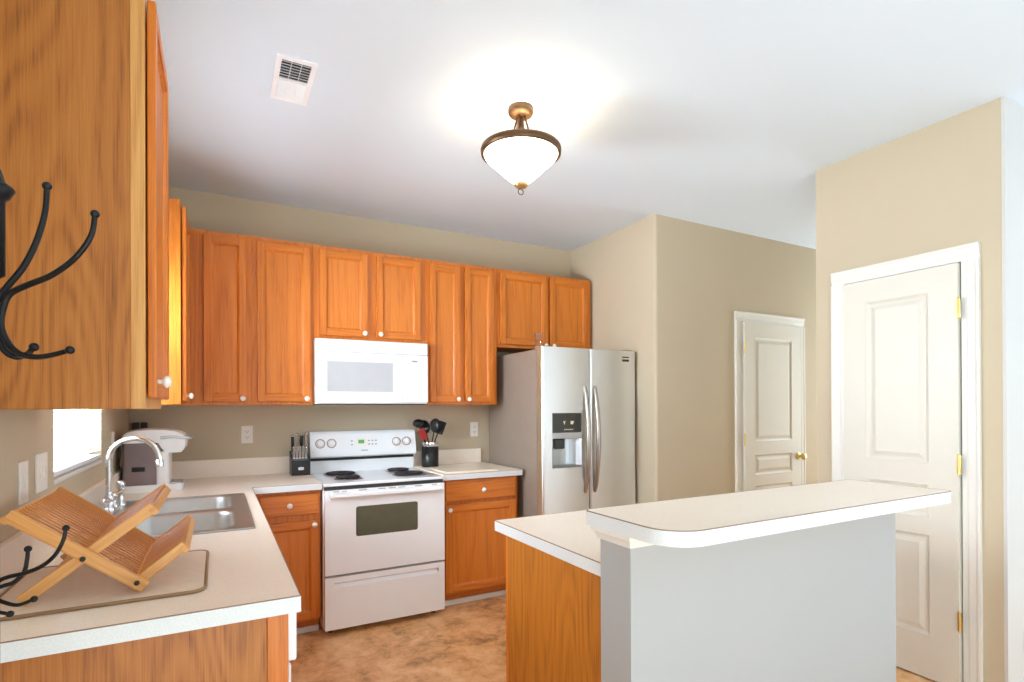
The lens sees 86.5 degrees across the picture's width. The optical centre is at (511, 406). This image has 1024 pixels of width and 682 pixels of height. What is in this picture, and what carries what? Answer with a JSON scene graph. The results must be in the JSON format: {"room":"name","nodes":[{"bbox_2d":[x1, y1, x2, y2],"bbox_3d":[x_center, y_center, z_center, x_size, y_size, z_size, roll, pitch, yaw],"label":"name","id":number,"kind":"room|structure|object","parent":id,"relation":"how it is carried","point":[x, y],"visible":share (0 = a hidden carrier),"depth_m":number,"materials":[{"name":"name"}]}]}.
{"room":"kitchen","nodes":[
{"label":"kitchen","id":0,"kind":"room"},
{"bbox_2d":[0,409,128,542],"bbox_3d":[-0.842,-0.016,0.437,0.120,2.757,6.500,0,0,-28],"label":"wall","id":1,"kind":"structure","parent":0,"point":[24,434],"depth_m":1.64,"materials":[{"name":"beige paint"}]},
{"bbox_2d":[18,460,27,504],"bbox_3d":[-1.345,0.209,1.501,0.010,0.116,0.070,0,0,-28],"label":"wall switch","id":2,"kind":"object","parent":1,"relation":"attached to","point":[22,466],"visible":1,"depth_m":1.48,"materials":[{"name":"white plastic"}]},
{"bbox_2d":[35,452,47,493],"bbox_3d":[-1.428,0.200,1.654,0.010,0.116,0.116,0,0,-28],"label":"wall switch","id":3,"kind":"object","parent":1,"relation":"attached to","point":[41,459],"visible":1,"depth_m":1.64,"materials":[{"name":"white plastic"}]},
{"bbox_2d":[54,409,101,484],"bbox_3d":[-1.758,-0.209,2.132,0.118,0.941,0.840,0,0,-28],"label":"window","id":4,"kind":"structure","parent":1,"relation":"in","point":[80,439],"depth_m":2.45,"materials":[{"name":"white paint"}]},
{"bbox_2d":[53,409,100,476],"bbox_3d":[-1.724,-0.221,2.150,0.041,0.914,0.816,0,0,-28],"label":"window blind","id":5,"kind":"object","parent":4,"relation":"attached to","point":[69,466],"visible":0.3,"depth_m":2.13,"materials":[{"name":"white plastic"}]},
{"bbox_2d":[0,0,171,409],"bbox_3d":[-1.157,-0.524,1.525,0.366,1.066,0.452,0,0,-28],"label":"upper cabinet","id":6,"kind":"object","parent":1,"relation":"attached to","point":[84,92],"visible":1,"depth_m":1.33,"materials":[{"name":"brown wood"}]},
{"bbox_2d":[111,431,114,453],"bbox_3d":[-2.049,0.188,2.797,0.008,0.116,0.070,0,0,-28],"label":"wall outlet","id":7,"kind":"object","parent":1,"relation":"attached to","point":[113,432],"visible":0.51,"depth_m":2.78,"materials":[{"name":"white plastic"}]},
{"bbox_2d":[117,445,121,468],"bbox_3d":[-2.041,0.263,2.823,0.030,0.135,0.067,0,0,-28],"label":"plug","id":8,"kind":"object","parent":1,"relation":"attached to","point":[119,447],"visible":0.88,"depth_m":2.82,"materials":[{"name":"black plastic"}]},
{"bbox_2d":[0,456,288,594],"bbox_3d":[-1.260,0.398,2.407,1.022,0.114,2.636,0,0,-28],"label":"backsplash","id":9,"kind":"structure","parent":1,"relation":"attached to","point":[12,553],"depth_m":2.84,"materials":[{"name":"laminate"}]},
{"bbox_2d":[161,198,193,404],"bbox_3d":[-1.910,-0.529,2.913,0.366,1.044,0.465,0,0,-28],"label":"upper cabinet","id":10,"kind":"object","parent":1,"relation":"attached to","point":[179,259],"visible":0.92,"depth_m":2.77,"materials":[{"name":"brown wood"}]},
{"bbox_2d":[129,187,570,462],"bbox_3d":[-0.990,-0.007,4.123,3.435,2.757,0.120,0,0,-28],"label":"wall","id":11,"kind":"structure","parent":0,"point":[215,430],"depth_m":3.86,"materials":[{"name":"beige paint"}]},
{"bbox_2d":[132,422,138,429],"bbox_3d":[-2.299,0.125,3.326,0.034,0.052,0.032,0,0,-28],"label":"plug adapter","id":12,"kind":"object","parent":11,"relation":"attached to","point":[135,425],"visible":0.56,"depth_m":3.31,"materials":[{"name":"black plastic"}]},
{"bbox_2d":[141,422,147,428],"bbox_3d":[-2.261,0.125,3.346,0.034,0.052,0.032,0,0,-28],"label":"plug adapter","id":13,"kind":"object","parent":11,"relation":"attached to","point":[143,424],"visible":0.56,"depth_m":3.33,"materials":[{"name":"black plastic"}]},
{"bbox_2d":[186,228,251,404],"bbox_3d":[-1.962,-0.528,3.319,0.662,1.044,0.370,0,0,-28],"label":"upper cabinet","id":14,"kind":"object","parent":11,"relation":"attached to","point":[220,262],"visible":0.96,"depth_m":3.27,"materials":[{"name":"brown wood"}]},
{"bbox_2d":[241,426,252,442],"bbox_3d":[-1.766,0.189,3.628,0.070,0.116,0.008,0,0,-28],"label":"wall outlet","id":15,"kind":"object","parent":11,"relation":"attached to","point":[246,431],"visible":1,"depth_m":3.62,"materials":[{"name":"white plastic"}]},
{"bbox_2d":[251,236,312,404],"bbox_3d":[-1.512,-0.529,3.563,0.362,1.044,0.370,0,0,-28],"label":"upper cabinet","id":16,"kind":"object","parent":11,"relation":"attached to","point":[281,270],"visible":0.99,"depth_m":3.43,"materials":[{"name":"brown wood"}]},
{"bbox_2d":[313,244,424,343],"bbox_3d":[-1.019,-0.747,3.832,0.762,0.612,0.370,0,0,-28],"label":"upper cabinet","id":17,"kind":"object","parent":11,"relation":"attached to","point":[358,295],"visible":1,"depth_m":3.68,"materials":[{"name":"brown wood"}]},
{"bbox_2d":[313,338,427,404],"bbox_3d":[-1.013,-0.224,3.820,0.753,0.430,0.393,0,0,-28],"label":"microwave oven","id":18,"kind":"object","parent":17,"relation":"attached to","point":[345,372],"visible":0.98,"depth_m":3.63,"materials":[{"name":"white plastic"}]},
{"bbox_2d":[413,448,480,465],"bbox_3d":[-0.509,0.399,4.302,0.574,0.114,0.020,0,0,-28],"label":"backsplash","id":19,"kind":"structure","parent":11,"relation":"attached to","point":[471,455],"depth_m":4.32,"materials":[{"name":"laminate"}]},
{"bbox_2d":[425,259,496,404],"bbox_3d":[-0.432,-0.532,4.149,0.572,1.044,0.370,0,0,-28],"label":"upper cabinet","id":20,"kind":"object","parent":11,"relation":"attached to","point":[460,299],"visible":0.97,"depth_m":4.02,"materials":[{"name":"brown wood"}]},
{"bbox_2d":[470,422,477,436],"bbox_3d":[-0.307,0.188,4.420,0.070,0.116,0.008,0,0,-28],"label":"wall outlet","id":21,"kind":"object","parent":11,"relation":"attached to","point":[473,425],"visible":1,"depth_m":4.41,"materials":[{"name":"white plastic"}]},
{"bbox_2d":[496,269,590,352],"bbox_3d":[0.211,-0.755,4.499,0.892,0.602,0.370,0,0,-28],"label":"upper cabinet","id":22,"kind":"object","parent":11,"relation":"attached to","point":[528,305],"visible":0.8,"depth_m":4.35,"materials":[{"name":"brown wood"}]},
{"bbox_2d":[146,0,1023,250],"bbox_3d":[2.041,-1.452,2.025,6.770,0.100,6.770,0,0,-28],"label":"ceiling","id":23,"kind":"structure","parent":0,"point":[724,114],"depth_m":2.46,"materials":[{"name":"paint"}]},
{"bbox_2d":[270,52,317,105],"bbox_3d":[-0.936,-1.385,2.324,0.152,0.013,0.340,0,0,-28],"label":"ceiling vent","id":24,"kind":"object","parent":23,"relation":"in","point":[293,77],"visible":1,"depth_m":2.31,"materials":[{"name":"white plastic"}]},
{"bbox_2d":[481,102,560,194],"bbox_3d":[0.042,-1.191,2.547,0.378,0.405,0.378,0,0,-28],"label":"ceiling light","id":25,"kind":"object","parent":23,"relation":"attached to","point":[520,155],"visible":1,"depth_m":2.46,"materials":[{"name":"white glass"}]},
{"bbox_2d":[290,595,936,681],"bbox_3d":[1.500,1.409,3.038,6.770,0.100,4.450,0,0,-28],"label":"floor","id":26,"kind":"structure","parent":0,"point":[461,642],"depth_m":3.04,"materials":[{"name":"tile"}]},
{"bbox_2d":[0,169,99,617],"bbox_3d":[-0.758,0.501,0.790,0.274,1.723,0.283,0,0,-28],"label":"coat stand","id":27,"kind":"object","parent":26,"relation":"on","point":[7,192],"visible":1,"depth_m":0.81,"materials":[{"name":"black metal"}]},
{"bbox_2d":[0,614,288,681],"bbox_3d":[-0.815,0.926,1.169,0.622,0.876,0.026,0,0,-28],"label":"end panel","id":28,"kind":"object","parent":26,"relation":"on","point":[256,650],"visible":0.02,"depth_m":1.21,"materials":[{"name":"brown wood"}]},
{"bbox_2d":[256,490,320,627],"bbox_3d":[-1.467,0.934,3.419,0.420,0.876,0.654,0,0,-28],"label":"base cabinet","id":29,"kind":"object","parent":26,"relation":"on","point":[294,518],"visible":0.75,"depth_m":3.21,"materials":[{"name":"brown wood"}]},
{"bbox_2d":[297,624,318,633],"bbox_3d":[-1.341,1.354,3.250,0.358,0.035,0.015,0,0,-28],"label":"trim","id":30,"kind":"structure","parent":29,"relation":"attached to","point":[311,628],"depth_m":3.30,"materials":[{"name":"white paint"}]},
{"bbox_2d":[288,612,296,681],"bbox_3d":[-0.946,0.930,1.457,0.625,0.870,0.592,0,0,-28],"label":"dishwasher","id":31,"kind":"object","parent":26,"relation":"on","point":[292,617],"visible":0.09,"depth_m":1.34,"materials":[{"name":"white plastic"}]},
{"bbox_2d":[308,429,444,632],"bbox_3d":[-0.922,0.771,3.661,0.760,1.198,0.710,0,0,-28],"label":"electric range","id":32,"kind":"object","parent":26,"relation":"on","point":[383,516],"visible":0.99,"depth_m":3.42,"materials":[{"name":"white metal"}]},
{"bbox_2d":[310,468,442,486],"bbox_3d":[-0.938,0.473,3.689,0.760,0.020,0.648,0,0,-28],"label":"cooktop","id":33,"kind":"object","parent":32,"relation":"in","point":[339,477],"depth_m":3.54,"materials":[{"name":"white metal"}]},
{"bbox_2d":[443,475,516,600],"bbox_3d":[-0.347,0.931,4.027,0.585,0.876,0.654,0,0,-28],"label":"base cabinet","id":34,"kind":"object","parent":26,"relation":"on","point":[475,553],"visible":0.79,"depth_m":3.76,"materials":[{"name":"brown wood"}]},
{"bbox_2d":[413,448,521,480],"bbox_3d":[-0.345,0.417,4.033,0.604,0.153,0.649,0,0,-28],"label":"countertop","id":35,"kind":"structure","parent":34,"relation":"on","point":[471,456],"depth_m":4.17,"materials":[{"name":"laminate"}]},
{"bbox_2d":[421,441,438,466],"bbox_3d":[-0.619,0.362,4.112,0.130,0.188,0.130,0,0,-28],"label":"utensil crock","id":36,"kind":"object","parent":35,"relation":"on","point":[430,450],"visible":0.94,"depth_m":4.06,"materials":[{"name":"black ceramic"}]},
{"bbox_2d":[413,419,424,441],"bbox_3d":[-0.662,0.267,4.075,0.162,0.344,0.084,0,0,-28],"label":"ladle","id":37,"kind":"object","parent":36,"relation":"in","point":[418,423],"visible":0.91,"depth_m":4.03,"materials":[{"name":"black plastic"}]},
{"bbox_2d":[417,428,427,441],"bbox_3d":[-0.632,0.300,4.066,0.149,0.278,0.040,0,0,-28],"label":"spatula","id":38,"kind":"object","parent":36,"relation":"in","point":[422,433],"visible":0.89,"depth_m":4.04,"materials":[{"name":"red plastic"}]},
{"bbox_2d":[421,420,429,441],"bbox_3d":[-0.634,0.271,4.085,0.124,0.334,0.046,0,0,-28],"label":"serving spoon","id":39,"kind":"object","parent":36,"relation":"in","point":[426,426],"visible":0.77,"depth_m":4.08,"materials":[{"name":"black plastic"}]},
{"bbox_2d":[425,419,432,439],"bbox_3d":[-0.644,0.268,4.132,0.081,0.337,0.014,0,0,2],"label":"turner","id":40,"kind":"object","parent":36,"relation":"in","point":[428,420],"visible":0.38,"depth_m":4.13,"materials":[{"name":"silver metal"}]},
{"bbox_2d":[430,418,439,441],"bbox_3d":[-0.591,0.265,4.114,0.100,0.345,0.029,0,0,-15],"label":"serving spoon","id":41,"kind":"object","parent":36,"relation":"in","point":[435,423],"visible":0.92,"depth_m":4.12,"materials":[{"name":"black plastic"}]},
{"bbox_2d":[434,420,446,441],"bbox_3d":[-0.580,0.271,4.140,0.166,0.335,0.044,0,0,-28],"label":"turner","id":42,"kind":"object","parent":36,"relation":"in","point":[442,424],"visible":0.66,"depth_m":4.15,"materials":[{"name":"black plastic"}]},
{"bbox_2d":[429,464,497,472],"bbox_3d":[-0.354,0.450,3.923,0.390,0.009,0.365,0,0,-28],"label":"cutting board","id":43,"kind":"object","parent":35,"relation":"on","point":[459,468],"visible":1,"depth_m":3.89,"materials":[{"name":"white plastic"}]},
{"bbox_2d":[445,590,505,605],"bbox_3d":[-0.246,1.351,3.844,0.582,0.035,0.015,0,0,-28],"label":"trim","id":44,"kind":"structure","parent":34,"relation":"attached to","point":[501,592],"depth_m":3.83,"materials":[{"name":"white paint"}]},
{"bbox_2d":[506,536,600,681],"bbox_3d":[0.622,0.923,2.122,1.145,0.876,0.702,0,0,-28],"label":"base cabinet","id":45,"kind":"object","parent":26,"relation":"on","point":[553,604],"visible":0.12,"depth_m":1.84,"materials":[{"name":"brown wood"}]},
{"bbox_2d":[495,510,600,576],"bbox_3d":[0.629,0.466,2.123,1.208,0.039,0.703,0,0,-28],"label":"countertop","id":46,"kind":"structure","parent":45,"relation":"on","point":[568,537],"depth_m":1.90,"materials":[{"name":"laminate"}]},
{"bbox_2d":[489,345,634,517],"bbox_3d":[0.386,0.474,4.243,0.824,1.785,0.907,0,0,-28],"label":"refrigerator","id":47,"kind":"object","parent":26,"relation":"on","point":[564,417],"visible":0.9,"depth_m":3.90,"materials":[{"name":"silver metal"}]},
{"bbox_3d":[-1.423,0.931,2.325,0.654,0.876,1.380,0,0,-28],"label":"base cabinet","id":48,"kind":"object","parent":26,"relation":"on","visible":0},
{"bbox_2d":[0,456,321,662],"bbox_3d":[-1.255,0.417,2.397,1.022,0.153,2.658,0,0,-28],"label":"countertop","id":49,"kind":"structure","parent":48,"relation":"on","point":[250,577],"depth_m":1.35,"materials":[{"name":"laminate"}]},
{"bbox_2d":[0,550,208,620],"bbox_3d":[-1.030,0.447,1.406,0.429,0.009,0.434,0,0,-28],"label":"drying mat","id":50,"kind":"object","parent":49,"relation":"on","point":[86,587],"visible":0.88,"depth_m":1.33,"materials":[{"name":"fabric"}]},
{"bbox_2d":[0,484,194,605],"bbox_3d":[-1.048,0.334,1.437,0.354,0.216,0.431,0,0,-28],"label":"dish rack","id":51,"kind":"object","parent":50,"relation":"on","point":[157,553],"visible":0.99,"depth_m":1.33,"materials":[{"name":"brown wood"}]},
{"bbox_2d":[99,436,163,513],"bbox_3d":[-1.676,0.289,2.309,0.263,0.325,0.233,0,0,20],"label":"kitchen faucet","id":52,"kind":"object","parent":49,"relation":"on","point":[109,503],"visible":0.94,"depth_m":2.30,"materials":[{"name":"silver metal"}]},
{"bbox_2d":[122,428,192,493],"bbox_3d":[-1.961,0.290,3.026,0.321,0.339,0.252,0,0,-28],"label":"coffee maker","id":53,"kind":"object","parent":49,"relation":"on","point":[140,473],"visible":0.94,"depth_m":2.91,"materials":[{"name":"white plastic"}]},
{"bbox_2d":[170,479,182,482],"bbox_3d":[-1.898,0.421,3.059,0.082,0.005,0.150,0,0,-28],"label":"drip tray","id":54,"kind":"object","parent":53,"relation":"on","point":[171,480],"depth_m":3.02,"materials":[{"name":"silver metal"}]},
{"bbox_2d":[71,493,255,542],"bbox_3d":[-1.416,0.543,2.287,0.563,0.189,0.932,0,0,-28],"label":"sink","id":55,"kind":"object","parent":49,"relation":"in","point":[220,512],"visible":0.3,"depth_m":2.33,"materials":[{"name":"silver metal"}]},
{"bbox_2d":[116,480,125,505],"bbox_3d":[-1.786,0.395,2.483,0.042,0.115,0.042,0,0,-28],"label":"sprayer","id":56,"kind":"object","parent":55,"relation":"on","point":[120,484],"visible":0.83,"depth_m":2.47,"materials":[{"name":"silver metal"}]},
{"bbox_2d":[289,451,309,475],"bbox_3d":[-1.427,0.381,3.661,0.116,0.155,0.131,0,0,-28],"label":"knife block","id":57,"kind":"object","parent":49,"relation":"on","point":[297,467],"visible":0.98,"depth_m":3.61,"materials":[{"name":"black plastic"}]},
{"bbox_2d":[291,434,293,453],"bbox_3d":[-1.476,0.257,3.662,0.023,0.134,0.054,0,0,-28],"label":"kitchen knife","id":58,"kind":"object","parent":57,"relation":"on","point":[292,435],"visible":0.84,"depth_m":3.65,"materials":[{"name":"black plastic"}]},
{"bbox_2d":[295,433,298,453],"bbox_3d":[-1.451,0.252,3.674,0.021,0.144,0.056,0,0,-28],"label":"kitchen knife","id":59,"kind":"object","parent":57,"relation":"on","point":[297,434],"visible":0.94,"depth_m":3.66,"materials":[{"name":"silver metal"}]},
{"bbox_2d":[300,434,302,453],"bbox_3d":[-1.428,0.254,3.687,0.020,0.139,0.055,0,0,-28],"label":"kitchen knife","id":60,"kind":"object","parent":57,"relation":"on","point":[301,435],"visible":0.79,"depth_m":3.67,"materials":[{"name":"black plastic"}]},
{"bbox_2d":[302,445,304,458],"bbox_3d":[-1.395,0.308,3.635,0.016,0.092,0.039,0,0,-28],"label":"kitchen knife","id":61,"kind":"object","parent":57,"relation":"in","point":[303,446],"visible":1,"depth_m":3.62,"materials":[{"name":"silver metal"}]},
{"bbox_2d":[304,432,307,453],"bbox_3d":[-1.403,0.249,3.700,0.023,0.149,0.057,0,0,-28],"label":"kitchen knife","id":62,"kind":"object","parent":57,"relation":"in","point":[306,433],"visible":0.8,"depth_m":3.68,"materials":[{"name":"silver metal"}]},
{"bbox_2d":[304,445,307,458],"bbox_3d":[-1.378,0.308,3.644,0.017,0.092,0.039,0,0,-28],"label":"kitchen knife","id":63,"kind":"object","parent":57,"relation":"in","point":[306,446],"visible":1,"depth_m":3.63,"materials":[{"name":"silver metal"}]},
{"bbox_2d":[571,214,816,503],"bbox_3d":[2.208,-0.017,5.181,3.235,2.757,1.069,0,0,-28],"label":"wall","id":64,"kind":"structure","parent":0,"point":[665,290],"depth_m":4.19,"materials":[{"name":"beige paint"}]},
{"bbox_2d":[734,311,806,491],"bbox_3d":[2.183,0.296,4.500,0.871,2.112,0.103,0,0,-28],"label":"door","id":65,"kind":"structure","parent":64,"relation":"in","point":[769,350],"depth_m":4.49,"materials":[{"name":"paint"}]},
{"bbox_2d":[600,96,1023,681],"bbox_3d":[2.330,-0.023,3.009,5.090,2.757,0.886,0,0,-28],"label":"wall","id":66,"kind":"structure","parent":0,"point":[818,603],"depth_m":2.46,"materials":[{"name":"grey paint"}]},
{"bbox_2d":[590,525,652,548],"bbox_3d":[0.829,0.348,1.760,1.298,0.037,0.165,0,0,-28],"label":"trim","id":67,"kind":"structure","parent":66,"relation":"attached to","point":[618,539],"depth_m":1.43,"materials":[{"name":"white paint"}]},
{"bbox_2d":[587,480,950,547],"bbox_3d":[0.852,0.310,1.696,1.290,0.039,0.348,0,0,-28],"label":"bar","id":68,"kind":"object","parent":66,"relation":"on","point":[700,521],"visible":1,"depth_m":1.53,"materials":[{"name":"laminate"}]},
{"bbox_2d":[830,241,982,681],"bbox_3d":[1.977,0.293,2.813,0.103,2.112,0.692,0,0,-28],"label":"door","id":69,"kind":"structure","parent":66,"relation":"in","point":[900,339],"depth_m":2.72,"materials":[{"name":"paint"}]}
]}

